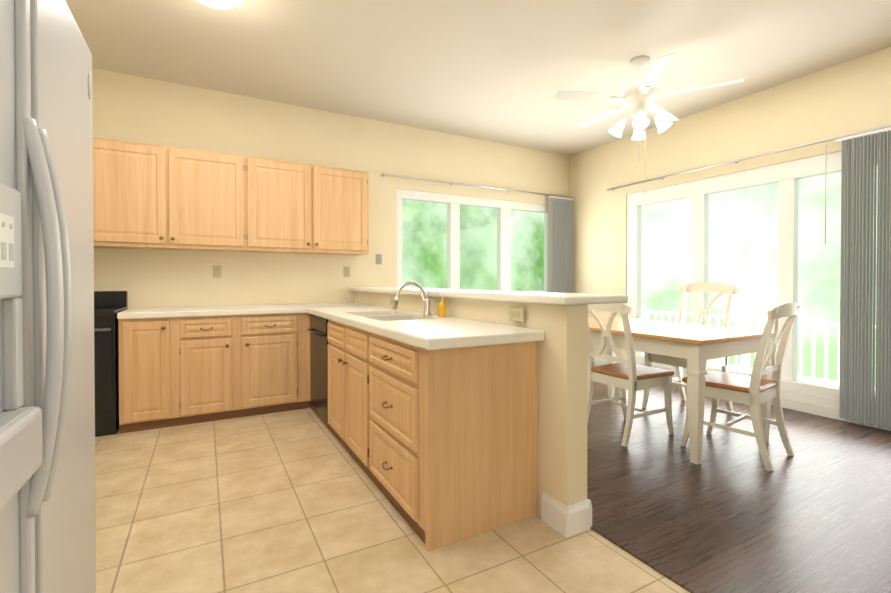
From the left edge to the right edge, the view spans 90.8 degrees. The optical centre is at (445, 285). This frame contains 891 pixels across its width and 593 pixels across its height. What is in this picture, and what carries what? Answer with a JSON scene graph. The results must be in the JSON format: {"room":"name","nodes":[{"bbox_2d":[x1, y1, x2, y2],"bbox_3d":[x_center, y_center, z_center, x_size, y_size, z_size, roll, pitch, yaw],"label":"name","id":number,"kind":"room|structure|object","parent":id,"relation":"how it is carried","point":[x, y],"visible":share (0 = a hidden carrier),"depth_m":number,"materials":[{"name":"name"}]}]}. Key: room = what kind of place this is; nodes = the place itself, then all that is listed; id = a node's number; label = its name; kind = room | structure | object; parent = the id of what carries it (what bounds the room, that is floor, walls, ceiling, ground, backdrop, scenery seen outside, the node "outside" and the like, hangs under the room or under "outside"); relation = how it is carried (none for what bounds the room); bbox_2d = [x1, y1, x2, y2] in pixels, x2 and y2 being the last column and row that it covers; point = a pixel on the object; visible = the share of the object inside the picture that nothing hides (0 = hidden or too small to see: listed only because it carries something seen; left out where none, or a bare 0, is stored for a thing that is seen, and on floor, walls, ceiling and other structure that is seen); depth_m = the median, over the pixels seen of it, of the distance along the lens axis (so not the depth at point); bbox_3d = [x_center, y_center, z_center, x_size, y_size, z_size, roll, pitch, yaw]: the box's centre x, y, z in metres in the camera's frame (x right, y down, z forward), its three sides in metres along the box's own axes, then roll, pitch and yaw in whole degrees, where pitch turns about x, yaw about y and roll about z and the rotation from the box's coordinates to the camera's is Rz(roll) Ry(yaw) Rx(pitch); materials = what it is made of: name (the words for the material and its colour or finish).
{"room":"kitchen","nodes":[
{"label":"kitchen","id":0,"kind":"room"},
{"bbox_2d":[92,68,569,308],"bbox_3d":[-0.860,-0.368,4.915,6.210,2.930,0.120,0,1,-29],"label":"wall","id":1,"kind":"structure","parent":0,"point":[131,108],"depth_m":4.43,"materials":[{"name":"paint"}]},
{"bbox_2d":[93,137,248,251],"bbox_3d":[-2.402,-0.742,3.802,1.201,0.840,0.338,0,1,-29],"label":"upper cabinet","id":2,"kind":"object","parent":1,"relation":"attached to","point":[146,196],"depth_m":3.67,"materials":[{"name":"brown wood"}]},
{"bbox_2d":[213,265,220,277],"bbox_3d":[-2.149,-0.131,4.137,0.070,0.114,0.008,0,1,-29],"label":"electrical outlet","id":3,"kind":"object","parent":1,"relation":"attached to","point":[216,271],"visible":1,"depth_m":4.13,"materials":[{"name":"beige plastic"}]},
{"bbox_2d":[249,157,368,254],"bbox_3d":[-1.369,-0.748,4.368,1.155,0.840,0.338,0,1,-29],"label":"upper cabinet","id":4,"kind":"object","parent":1,"relation":"attached to","point":[294,207],"depth_m":4.20,"materials":[{"name":"brown wood"}]},
{"bbox_2d":[344,266,349,276],"bbox_3d":[-1.061,-0.146,4.733,0.070,0.114,0.008,0,1,-29],"label":"electrical outlet","id":5,"kind":"object","parent":1,"relation":"attached to","point":[346,271],"visible":1,"depth_m":4.73,"materials":[{"name":"beige plastic"}]},
{"bbox_2d":[376,254,381,263],"bbox_3d":[-0.742,-0.293,4.904,0.070,0.114,0.014,0,1,-29],"label":"electrical outlet","id":6,"kind":"object","parent":1,"relation":"attached to","point":[378,258],"visible":1,"depth_m":4.90,"materials":[{"name":"grey plastic"}]},
{"bbox_2d":[397,189,546,291],"bbox_3d":[0.478,-0.463,5.625,2.460,1.295,0.120,0,1,-29],"label":"window","id":7,"kind":"structure","parent":1,"relation":"in","point":[504,208],"depth_m":5.45,"materials":[{"name":"white"}]},
{"bbox_2d":[380,173,572,292],"bbox_3d":[0.535,-0.477,5.542,2.860,1.535,0.116,0,1,-29],"label":"window blinds","id":8,"kind":"object","parent":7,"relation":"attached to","point":[559,243],"visible":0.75,"depth_m":6.05,"materials":[{"name":"grey fabric"}]},
{"bbox_2d":[95,401,689,592],"bbox_3d":[-0.559,1.164,1.121,3.075,0.060,7.090,0,1,-29],"label":"floor","id":9,"kind":"structure","parent":0,"point":[294,501],"depth_m":1.99,"materials":[{"name":"beige tile"}]},
{"bbox_2d":[0,0,95,592],"bbox_3d":[-1.105,0.254,0.619,0.925,1.770,0.910,0,1,-29],"label":"fridge","id":10,"kind":"object","parent":9,"relation":"on","point":[47,472],"visible":1,"depth_m":0.76,"materials":[{"name":"grey metal"}]},
{"bbox_2d":[0,0,19,592],"bbox_3d":[-0.650,0.202,0.563,0.072,1.665,0.376,0,1,-29],"label":"freezer","id":11,"kind":"object","parent":10,"relation":"in","point":[9,9],"depth_m":0.67,"materials":[{"name":"white metal"}]},
{"bbox_2d":[94,291,127,436],"bbox_3d":[-2.924,0.583,3.332,0.760,1.060,0.683,0,1,-29],"label":"stove","id":12,"kind":"object","parent":9,"relation":"on","point":[109,306],"visible":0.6,"depth_m":3.25,"materials":[{"name":"black metal"}]},
{"bbox_2d":[117,317,176,433],"bbox_3d":[-2.426,0.680,3.632,0.360,0.860,0.638,0,1,-29],"label":"base cabinet","id":13,"kind":"object","parent":9,"relation":"on","point":[147,345],"depth_m":3.36,"materials":[{"name":"brown wood"}]},
{"bbox_2d":[177,313,240,425],"bbox_3d":[-2.076,0.678,3.824,0.437,0.860,0.638,0,1,-29],"label":"base cabinet","id":14,"kind":"object","parent":9,"relation":"on","point":[208,359],"depth_m":3.55,"materials":[{"name":"brown wood"}]},
{"bbox_2d":[117,303,356,316],"bbox_3d":[-1.712,0.221,4.013,1.992,0.050,0.647,0,1,-29],"label":"countertop","id":15,"kind":"structure","parent":14,"relation":"on","point":[164,311],"depth_m":3.64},
{"bbox_2d":[237,313,308,416],"bbox_3d":[-1.625,0.675,4.071,0.593,0.860,0.638,0,1,-29],"label":"base cabinet","id":16,"kind":"object","parent":9,"relation":"on","point":[271,346],"depth_m":3.79,"materials":[{"name":"brown wood"}]},
{"bbox_2d":[309,313,364,423],"bbox_3d":[-0.775,0.678,3.743,0.613,0.860,0.625,0,1,-29],"label":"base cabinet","id":17,"kind":"object","parent":9,"relation":"on","point":[322,332],"depth_m":3.53,"materials":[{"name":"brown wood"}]},
{"bbox_2d":[325,341,364,471],"bbox_3d":[-0.396,0.785,3.048,0.617,0.660,0.960,0,1,-29],"label":"base cabinet","id":18,"kind":"object","parent":9,"relation":"on","point":[344,361],"depth_m":2.84,"materials":[{"name":"brown wood"}]},
{"bbox_2d":[365,329,537,551],"bbox_3d":[0.008,0.693,2.310,0.617,0.860,0.720,0,1,-29],"label":"base cabinet","id":19,"kind":"object","parent":9,"relation":"on","point":[428,419],"depth_m":2.01,"materials":[{"name":"brown wood"}]},
{"bbox_2d":[305,305,543,352],"bbox_3d":[-0.398,0.230,3.036,0.627,0.050,2.490,0,1,-29],"label":"countertop","id":20,"kind":"structure","parent":19,"relation":"on","point":[430,331],"depth_m":2.23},
{"bbox_2d":[394,281,431,315],"bbox_3d":[-0.237,0.087,2.967,0.274,0.236,0.136,0,1,-29],"label":"faucet","id":21,"kind":"object","parent":20,"relation":"on","point":[426,301],"depth_m":2.96,"materials":[{"name":"silver metal"}]},
{"bbox_2d":[438,293,445,316],"bbox_3d":[-0.021,0.128,2.859,0.052,0.154,0.052,0,1,-29],"label":"soap bottle","id":22,"kind":"object","parent":20,"relation":"on","point":[442,308],"visible":1,"depth_m":2.84,"materials":[{"name":"orange"}]},
{"bbox_2d":[65,0,890,155],"bbox_3d":[0.815,-1.853,1.844,6.210,0.100,7.090,0,1,-29],"label":"ceiling","id":23,"kind":"structure","parent":0,"point":[502,71],"depth_m":3.42,"materials":[{"name":"beige paint"}]},
{"bbox_2d":[198,0,244,8],"bbox_3d":[-1.382,-1.753,2.619,0.390,0.115,0.390,0,1,-29],"label":"kitchen ceiling light","id":24,"kind":"object","parent":23,"relation":"attached to","point":[222,4],"visible":1,"depth_m":2.67,"materials":[{"name":"white glass"}]},
{"bbox_2d":[554,53,744,193],"bbox_3d":[1.563,-1.280,3.599,1.364,1.080,1.326,0,1,-29],"label":"ceiling fan","id":25,"kind":"object","parent":23,"relation":"hanging from","point":[639,96],"visible":1,"depth_m":3.49,"materials":[{"name":"white metal"}]},
{"bbox_2d":[349,287,627,516],"bbox_3d":[-0.085,0.572,3.428,0.410,1.080,3.250,0,1,-29],"label":"wall","id":26,"kind":"structure","parent":0,"point":[560,320],"depth_m":2.05,"materials":[{"name":"paint"}]},
{"bbox_2d":[390,297,394,304],"bbox_3d":[-0.453,0.134,3.729,0.008,0.070,0.114,0,1,-29],"label":"electrical outlet","id":27,"kind":"object","parent":26,"relation":"attached to","point":[392,301],"visible":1,"depth_m":3.72,"materials":[{"name":"beige plastic"}]},
{"bbox_2d":[509,307,523,321],"bbox_3d":[0.360,0.148,2.247,0.008,0.070,0.114,0,1,-29],"label":"electrical outlet","id":28,"kind":"object","parent":26,"relation":"attached to","point":[516,314],"visible":1,"depth_m":2.24,"materials":[{"name":"beige plastic"}]},
{"bbox_2d":[541,492,591,529],"bbox_3d":[-0.099,1.046,3.444,0.016,0.130,3.216,0,1,-29],"label":"baseboard","id":29,"kind":"structure","parent":26,"relation":"attached to","point":[580,513],"depth_m":2.01,"materials":[{"name":"white"}]},
{"bbox_2d":[570,47,890,358],"bbox_3d":[3.514,-0.352,3.270,0.120,2.930,6.970,0,1,-29],"label":"wall","id":30,"kind":"structure","parent":0,"point":[851,96],"depth_m":4.53,"materials":[{"name":"paint"}]},
{"bbox_2d":[594,358,617,365],"bbox_3d":[2.017,1.022,5.873,0.016,0.130,0.910,0,1,-29],"label":"baseboard","id":31,"kind":"structure","parent":30,"relation":"attached to","point":[597,362],"depth_m":5.82,"materials":[{"name":"white"}]},
{"bbox_2d":[625,143,890,430],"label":"sliding glass door","id":32,"kind":"structure","parent":30,"relation":"in","point":[812,398],"depth_m":4.37,"materials":[{"name":"white glass"}]},
{"bbox_2d":[607,124,890,428],"bbox_3d":[2.883,-0.076,4.176,0.116,2.290,3.320,0,1,-29],"label":"window blinds","id":33,"kind":"object","parent":32,"relation":"attached to","point":[864,387],"visible":1,"depth_m":3.42,"materials":[{"name":"grey fabric"}]},
{"bbox_2d":[587,381,890,592],"bbox_3d":[2.155,1.146,2.608,3.155,0.068,7.090,0,1,-29],"label":"floor","id":34,"kind":"structure","parent":0,"point":[730,513],"depth_m":2.29,"materials":[{"name":"brown wood"}]},
{"bbox_2d":[587,303,674,446],"bbox_3d":[1.354,0.607,3.321,0.567,1.020,0.504,0,1,-29],"label":"chair","id":35,"kind":"object","parent":34,"relation":"on","point":[630,375],"visible":0.9,"depth_m":3.21,"materials":[{"name":"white wood"}]},
{"bbox_2d":[588,317,781,464],"bbox_3d":[1.609,0.718,3.554,0.960,0.785,1.500,0,1,-29],"label":"dining table","id":36,"kind":"object","parent":34,"relation":"on","point":[696,346],"visible":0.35,"depth_m":2.94,"materials":[{"name":"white wood"}]},
{"bbox_2d":[642,282,740,411],"bbox_3d":[2.163,0.541,3.901,0.635,1.142,0.565,0,1,-29],"label":"chair","id":37,"kind":"object","parent":34,"relation":"on","point":[722,289],"visible":0.48,"depth_m":3.95,"materials":[{"name":"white wood"}]},
{"bbox_2d":[680,302,799,470],"bbox_3d":[1.976,0.611,2.957,0.504,1.020,0.567,0,1,-37],"label":"chair","id":38,"kind":"object","parent":34,"relation":"on","point":[754,390],"visible":0.94,"depth_m":2.84,"materials":[{"name":"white wood"}]},
{"label":"outside","id":39,"kind":"structure","parent":0,"visible":0},
{"bbox_2d":[402,166,877,380],"bbox_3d":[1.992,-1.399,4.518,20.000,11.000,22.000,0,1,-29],"label":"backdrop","id":40,"kind":"structure","parent":39,"point":[819,268],"depth_m":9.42,"materials":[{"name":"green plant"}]}
]}

